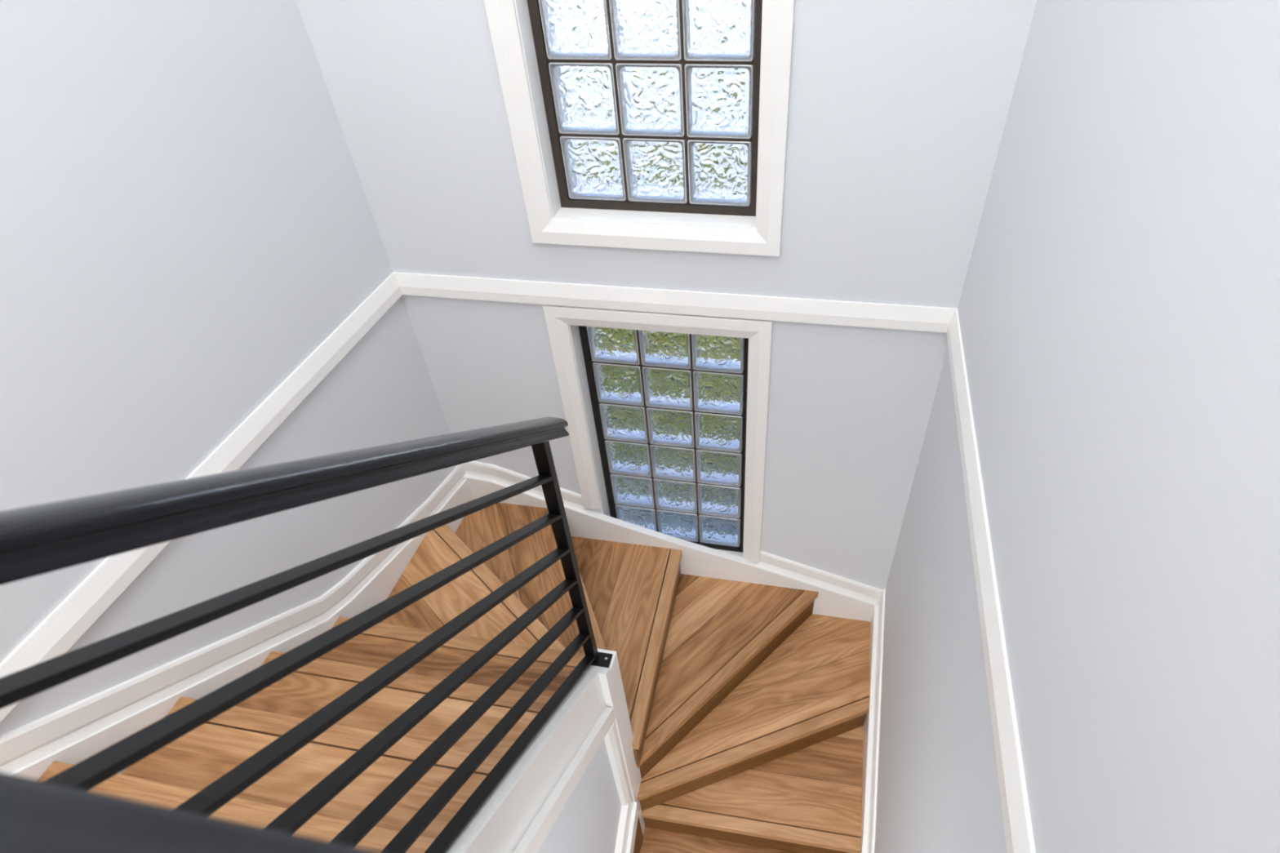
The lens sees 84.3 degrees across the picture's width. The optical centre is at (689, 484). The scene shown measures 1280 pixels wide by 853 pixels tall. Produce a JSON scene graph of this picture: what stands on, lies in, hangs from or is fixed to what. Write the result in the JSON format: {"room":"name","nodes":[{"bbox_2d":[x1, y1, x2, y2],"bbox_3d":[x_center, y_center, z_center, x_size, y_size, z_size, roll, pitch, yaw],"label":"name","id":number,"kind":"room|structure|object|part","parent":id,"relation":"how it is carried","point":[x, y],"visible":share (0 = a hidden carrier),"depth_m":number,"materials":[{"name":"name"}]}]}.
{"room":"stairwell","nodes":[
{"label":"stairwell","id":0,"kind":"room"},
{"bbox_2d":[0,0,457,735],"bbox_3d":[-1.486,0.370,1.176,0.150,6.400,3.615,6,45,9],"label":"wall","id":1,"kind":"structure","parent":0,"point":[186,216],"depth_m":1.70,"materials":[{"name":"grey paint"}]},
{"bbox_2d":[0,271,402,722],"bbox_3d":[-1.396,0.516,1.296,0.019,0.080,3.614,6,45,9],"label":"trim","id":2,"kind":"structure","parent":1,"relation":"attached to","point":[56,634],"depth_m":1.84,"materials":[{"name":"white paint"}]},
{"bbox_2d":[0,463,465,773],"bbox_3d":[-1.251,0.285,2.033,0.016,1.215,2.215,6,45,9],"label":"trim","id":3,"kind":"structure","parent":1,"relation":"attached to","point":[22,746],"depth_m":1.82,"materials":[{"name":"white paint"}]},
{"bbox_2d":[9,479,473,779],"bbox_3d":[-1.238,0.540,2.257,0.024,1.762,2.180,6,45,9],"label":"baseboard","id":4,"kind":"structure","parent":1,"relation":"attached to","point":[378,588],"depth_m":1.99,"materials":[{"name":"white paint"}]},
{"bbox_2d":[537,739,621,852],"bbox_3d":[-0.514,2.054,1.830,0.040,3.009,2.565,6,45,9],"label":"wall","id":5,"kind":"structure","parent":0,"point":[588,821],"depth_m":2.25,"materials":[{"name":"grey paint"}]},
{"bbox_2d":[445,671,606,852],"bbox_3d":[-0.394,0.838,1.745,0.062,1.223,0.935,6,45,9],"label":"trim","id":6,"kind":"structure","parent":5,"relation":"attached to","point":[500,824],"depth_m":1.66,"materials":[{"name":"white paint"}]},
{"bbox_2d":[512,706,615,852],"bbox_3d":[-0.358,0.837,1.734,0.035,0.787,0.935,6,45,9],"label":"trim","id":7,"kind":"structure","parent":5,"relation":"attached to","point":[534,837],"depth_m":1.83,"materials":[{"name":"white paint"}]},
{"bbox_2d":[586,648,644,835],"bbox_3d":[-0.257,1.001,2.616,0.085,1.335,0.105,6,45,9],"label":"trim","id":8,"kind":"structure","parent":5,"relation":"attached to","point":[611,680],"depth_m":2.36,"materials":[{"name":"white paint"}]},
{"bbox_2d":[604,720,633,810],"bbox_3d":[-0.250,1.027,2.530,0.031,0.679,0.047,6,45,9],"label":"trim","id":9,"kind":"structure","parent":5,"relation":"attached to","point":[612,743],"depth_m":2.47,"materials":[{"name":"white paint"}]},
{"bbox_2d":[614,801,639,852],"bbox_3d":[-0.304,1.802,2.677,0.044,0.864,0.935,6,45,9],"label":"trim","id":10,"kind":"structure","parent":5,"relation":"attached to","point":[628,822],"depth_m":2.72,"materials":[{"name":"white paint"}]},
{"bbox_2d":[296,0,1036,590],"bbox_3d":[-0.098,-0.832,2.330,2.242,6.400,0.185,6,45,9],"label":"wall","id":11,"kind":"structure","parent":0,"point":[898,109],"depth_m":2.20,"materials":[{"name":"grey paint"}]},
{"bbox_2d":[462,461,585,510],"bbox_3d":[-0.754,0.000,3.192,0.556,0.230,0.016,6,45,9],"label":"trim","id":12,"kind":"structure","parent":11,"relation":"attached to","point":[486,470],"depth_m":3.17,"materials":[{"name":"white paint"}]},
{"bbox_2d":[484,0,794,256],"bbox_3d":[-0.122,-1.251,1.896,0.812,1.215,0.189,6,45,9],"label":"window","id":13,"kind":"structure","parent":11,"relation":"in","point":[664,113],"depth_m":2.06,"materials":[{"name":"white paint"}]},
{"bbox_3d":[-0.113,-1.286,1.931,0.652,1.055,0.089,6,45,9],"label":"frame","id":14,"kind":"part","parent":13,"relation":"part of","materials":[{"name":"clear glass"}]},
{"bbox_2d":[542,304,772,562],"bbox_3d":[-0.078,-0.178,2.951,0.809,1.326,0.189,6,45,9],"label":"window","id":15,"kind":"structure","parent":11,"relation":"in","point":[675,406],"depth_m":2.84,"materials":[{"name":"white paint"}]},
{"bbox_3d":[-0.067,-0.185,3.012,0.649,1.242,0.089,6,45,9],"label":"frame","id":16,"kind":"part","parent":15,"relation":"part of","materials":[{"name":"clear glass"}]},
{"bbox_2d":[463,473,879,622],"bbox_3d":[-0.055,0.475,3.459,1.942,1.175,0.035,6,45,9],"label":"baseboard","id":17,"kind":"structure","parent":11,"relation":"attached to","point":[698,560],"depth_m":3.26,"materials":[{"name":"white paint"}]},
{"bbox_2d":[393,271,955,333],"bbox_3d":[-0.110,-0.625,2.394,1.941,0.080,0.019,6,45,9],"label":"trim","id":18,"kind":"structure","parent":11,"relation":"attached to","point":[852,313],"depth_m":2.37,"materials":[{"name":"white paint"}]},
{"bbox_2d":[756,551,882,603],"bbox_3d":[0.604,0.425,3.243,0.589,0.260,0.016,6,45,9],"label":"trim","id":19,"kind":"structure","parent":11,"relation":"attached to","point":[766,559],"depth_m":3.23,"materials":[{"name":"white paint"}]},
{"bbox_2d":[874,0,1279,852],"bbox_3d":[0.566,0.595,0.838,0.150,6.400,3.615,6,45,9],"label":"wall","id":20,"kind":"structure","parent":0,"point":[1118,308],"depth_m":0.97,"materials":[{"name":"grey paint"}]},
{"bbox_2d":[860,587,885,852],"bbox_3d":[0.674,2.112,3.081,0.036,1.950,2.480,6,45,9],"label":"baseboard","id":21,"kind":"structure","parent":20,"relation":"attached to","point":[868,722],"depth_m":3.00,"materials":[{"name":"white paint"}]},
{"bbox_2d":[946,308,1035,852],"bbox_3d":[0.490,0.723,0.986,0.019,0.080,3.614,6,45,9],"label":"trim","id":22,"kind":"structure","parent":20,"relation":"attached to","point":[1019,836],"depth_m":1.41,"materials":[{"name":"white paint"}]},
{"bbox_3d":[-0.337,2.798,3.299,2.242,0.120,3.950,6,45,9],"label":"floor","id":23,"kind":"structure","parent":0,"visible":0},
{"bbox_2d":[37,502,870,852],"bbox_3d":[-0.253,1.175,2.763,1.882,3.037,1.980,6,45,9],"label":"staircase","id":24,"kind":"structure","parent":23,"relation":"on","point":[748,706],"depth_m":2.90,"materials":[{"name":"brown wood"}]},
{"bbox_2d":[0,417,613,852],"bbox_3d":[-0.405,0.270,1.280,0.089,1.666,1.110,6,45,9],"label":"stair railing","id":25,"kind":"object","parent":24,"relation":"attached to","point":[37,540],"visible":1,"depth_m":0.90,"materials":[{"name":"black metal"}]},
{"bbox_3d":[-0.432,-0.031,0.989,0.065,0.044,1.384,6,10,9],"label":"handrail","id":26,"kind":"part","parent":25,"relation":"part of","materials":[{"name":"black metal"}]},
{"bbox_3d":[-0.315,0.215,1.864,0.032,0.908,0.026,6,45,9],"label":"post","id":27,"kind":"part","parent":25,"relation":"part of","materials":[{"name":"black metal"}]},
{"bbox_3d":[-0.280,0.540,2.184,0.076,0.006,0.050,6,45,9],"label":"plate","id":28,"kind":"part","parent":25,"relation":"part of","materials":[{"name":"black paint"}]},
{"bbox_3d":[-0.638,1.389,0.528,1.942,0.188,1.625,6,45,9],"label":"floor","id":29,"kind":"structure","parent":0,"visible":0},
{"bbox_2d":[0,772,382,852],"bbox_3d":[-0.076,0.504,0.573,1.045,0.973,0.065,6,45,9],"label":"landing railing","id":30,"kind":"object","parent":29,"relation":"on","point":[37,816],"visible":1,"depth_m":0.27,"materials":[{"name":"black metal"}]}
]}

